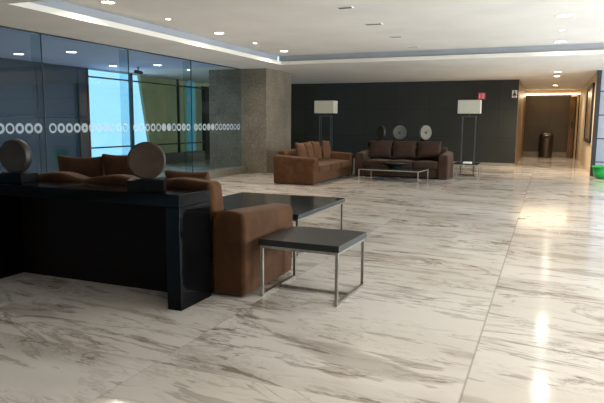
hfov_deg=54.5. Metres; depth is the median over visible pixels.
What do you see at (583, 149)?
wall
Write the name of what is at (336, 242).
side table
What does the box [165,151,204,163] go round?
trim
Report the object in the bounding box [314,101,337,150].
floor lamp
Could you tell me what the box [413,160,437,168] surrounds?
seat cushion
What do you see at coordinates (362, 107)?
wall
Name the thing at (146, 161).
disc sculpture
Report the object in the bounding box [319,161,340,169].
seat cushion
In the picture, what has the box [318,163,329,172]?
seat cushion
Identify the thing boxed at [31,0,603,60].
trim
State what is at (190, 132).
trim
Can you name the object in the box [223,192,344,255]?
coffee table
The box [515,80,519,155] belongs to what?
trim
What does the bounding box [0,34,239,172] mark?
window
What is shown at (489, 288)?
floor
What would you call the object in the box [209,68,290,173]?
wall column
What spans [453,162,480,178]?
side table
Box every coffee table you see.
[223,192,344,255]
[358,166,428,183]
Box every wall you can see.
[0,58,88,173]
[137,76,202,152]
[291,79,518,162]
[515,81,525,164]
[523,95,579,157]
[576,72,596,174]
[595,70,603,164]
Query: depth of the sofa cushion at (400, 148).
16.46 m
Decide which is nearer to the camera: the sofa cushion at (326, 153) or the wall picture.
the sofa cushion at (326, 153)
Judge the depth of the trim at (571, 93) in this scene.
26.43 m
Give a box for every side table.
[258,226,365,306]
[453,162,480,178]
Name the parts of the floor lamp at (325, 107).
lamp shade, post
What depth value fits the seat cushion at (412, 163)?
16.08 m
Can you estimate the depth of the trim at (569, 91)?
26.53 m
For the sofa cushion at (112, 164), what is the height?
0.646 m
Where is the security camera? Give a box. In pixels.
[134,67,142,74]
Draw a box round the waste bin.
[538,133,552,157]
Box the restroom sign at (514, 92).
[512,90,516,97]
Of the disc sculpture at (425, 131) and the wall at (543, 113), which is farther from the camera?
the wall at (543, 113)
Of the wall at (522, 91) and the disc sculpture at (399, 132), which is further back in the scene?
the wall at (522, 91)
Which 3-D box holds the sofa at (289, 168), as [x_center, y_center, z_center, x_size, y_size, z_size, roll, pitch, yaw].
[0.398,-1.000,15.653,1.105,0.820,3.124,4,8,22]
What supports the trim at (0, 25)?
attached to the ceiling
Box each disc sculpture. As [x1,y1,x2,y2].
[0,139,38,182]
[127,142,166,191]
[376,125,385,140]
[392,125,406,140]
[419,125,431,141]
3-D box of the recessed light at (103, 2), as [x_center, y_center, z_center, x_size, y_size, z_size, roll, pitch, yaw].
[-2.958,-3.035,8.929,0.244,0.014,0.244,4,8,22]
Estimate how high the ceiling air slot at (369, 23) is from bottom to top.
0.012 m
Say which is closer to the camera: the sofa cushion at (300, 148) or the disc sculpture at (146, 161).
the disc sculpture at (146, 161)
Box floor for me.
[0,154,603,402]
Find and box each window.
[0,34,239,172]
[86,68,204,157]
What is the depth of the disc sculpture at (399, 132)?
17.36 m
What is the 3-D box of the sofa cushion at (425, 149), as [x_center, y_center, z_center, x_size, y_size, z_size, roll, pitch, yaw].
[3.525,-1.435,16.273,0.665,0.486,0.221,4,9,26]
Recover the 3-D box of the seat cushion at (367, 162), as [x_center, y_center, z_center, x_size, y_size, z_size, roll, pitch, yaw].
[2.183,-1.110,16.700,0.682,0.205,0.715,4,8,22]
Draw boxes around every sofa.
[38,171,292,296]
[274,147,353,184]
[355,146,452,179]
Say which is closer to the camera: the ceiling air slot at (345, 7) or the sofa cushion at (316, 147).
the ceiling air slot at (345, 7)
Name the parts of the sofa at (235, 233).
backrest, armrest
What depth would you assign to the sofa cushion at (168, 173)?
5.64 m
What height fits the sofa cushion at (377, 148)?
0.486 m
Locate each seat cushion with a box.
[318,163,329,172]
[319,159,349,167]
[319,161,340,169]
[364,159,390,165]
[391,160,414,166]
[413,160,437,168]
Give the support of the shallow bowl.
on the coffee table at (376, 168)
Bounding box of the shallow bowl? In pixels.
[379,161,410,167]
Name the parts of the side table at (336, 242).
leg, floor rail, leg, rail, leg, floor rail, rail, leg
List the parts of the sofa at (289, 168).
armrest, backrest, armrest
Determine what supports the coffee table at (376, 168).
on the floor
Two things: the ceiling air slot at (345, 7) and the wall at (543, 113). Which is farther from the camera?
the wall at (543, 113)
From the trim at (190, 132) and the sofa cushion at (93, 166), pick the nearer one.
the sofa cushion at (93, 166)
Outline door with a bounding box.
[567,95,578,157]
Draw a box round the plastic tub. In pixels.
[592,165,603,178]
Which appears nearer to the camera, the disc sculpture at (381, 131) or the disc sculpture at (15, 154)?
the disc sculpture at (15, 154)
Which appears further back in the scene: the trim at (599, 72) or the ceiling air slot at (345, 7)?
the trim at (599, 72)
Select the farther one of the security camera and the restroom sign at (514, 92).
the restroom sign at (514, 92)
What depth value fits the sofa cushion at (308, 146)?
15.04 m
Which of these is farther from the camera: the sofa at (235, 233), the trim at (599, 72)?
the trim at (599, 72)
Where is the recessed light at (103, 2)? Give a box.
[99,1,115,3]
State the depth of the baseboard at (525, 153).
27.31 m
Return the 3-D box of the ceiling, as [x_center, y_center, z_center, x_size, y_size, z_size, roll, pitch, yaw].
[2.580,-3.337,12.135,21.250,0.300,35.400,4,8,22]
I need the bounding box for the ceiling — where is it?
[0,0,603,89]
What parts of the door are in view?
frame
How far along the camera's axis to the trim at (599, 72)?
17.06 m
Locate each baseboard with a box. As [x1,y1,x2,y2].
[353,158,514,166]
[523,151,565,157]
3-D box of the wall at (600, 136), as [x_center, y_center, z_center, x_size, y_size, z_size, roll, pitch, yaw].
[11.776,-2.076,15.834,6.940,3.060,0.140,4,8,22]
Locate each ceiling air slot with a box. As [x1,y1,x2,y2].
[336,6,353,8]
[364,23,382,25]
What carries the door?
in the wall at (543, 113)
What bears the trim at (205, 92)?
attached to the wall
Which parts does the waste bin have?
bin lid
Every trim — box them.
[0,25,240,69]
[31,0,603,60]
[157,166,246,178]
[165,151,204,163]
[186,81,195,150]
[201,86,209,159]
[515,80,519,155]
[526,89,580,93]
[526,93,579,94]
[590,70,601,175]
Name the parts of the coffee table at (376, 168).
rail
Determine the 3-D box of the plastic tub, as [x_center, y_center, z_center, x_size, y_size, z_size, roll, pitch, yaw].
[8.555,-0.826,16.565,0.680,0.345,0.680,4,8,22]
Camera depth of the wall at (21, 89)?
16.00 m
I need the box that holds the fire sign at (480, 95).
[478,93,485,98]
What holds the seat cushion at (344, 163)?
on the sofa at (289, 168)
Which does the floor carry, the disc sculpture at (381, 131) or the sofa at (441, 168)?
the sofa at (441, 168)
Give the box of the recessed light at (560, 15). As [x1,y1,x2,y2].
[554,14,573,17]
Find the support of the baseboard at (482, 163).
attached to the wall at (362, 107)
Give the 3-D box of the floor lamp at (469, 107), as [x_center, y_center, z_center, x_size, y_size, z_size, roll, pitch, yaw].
[4.857,-1.851,17.110,0.620,2.180,0.400,4,8,22]
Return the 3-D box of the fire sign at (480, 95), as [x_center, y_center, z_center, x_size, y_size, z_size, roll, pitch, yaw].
[6.483,-3.802,21.131,0.260,0.240,0.019,4,8,22]
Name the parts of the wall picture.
picture panel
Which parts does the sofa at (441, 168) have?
armrest, backrest, armrest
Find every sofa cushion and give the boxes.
[57,155,103,176]
[102,154,134,175]
[165,170,209,179]
[295,143,306,156]
[303,141,314,157]
[311,141,321,158]
[322,140,330,157]
[369,140,392,157]
[392,141,415,157]
[416,141,441,158]
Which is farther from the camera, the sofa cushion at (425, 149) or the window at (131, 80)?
the window at (131, 80)
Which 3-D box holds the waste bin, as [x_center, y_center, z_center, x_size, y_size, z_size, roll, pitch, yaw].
[11.117,-2.572,26.729,0.590,1.135,0.595,4,8,22]
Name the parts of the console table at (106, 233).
leg, panel, leg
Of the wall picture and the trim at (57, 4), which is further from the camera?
the wall picture
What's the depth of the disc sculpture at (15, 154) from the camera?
5.42 m
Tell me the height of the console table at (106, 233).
0.935 m
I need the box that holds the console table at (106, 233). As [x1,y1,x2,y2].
[0,180,210,310]
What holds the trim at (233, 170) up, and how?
on the floor
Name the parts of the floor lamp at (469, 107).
post, post, lamp shade, post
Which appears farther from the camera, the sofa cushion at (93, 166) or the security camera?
the security camera
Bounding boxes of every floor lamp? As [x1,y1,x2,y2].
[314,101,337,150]
[458,100,481,175]
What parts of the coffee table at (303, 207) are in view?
rail, leg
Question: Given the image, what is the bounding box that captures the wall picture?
[583,83,594,142]

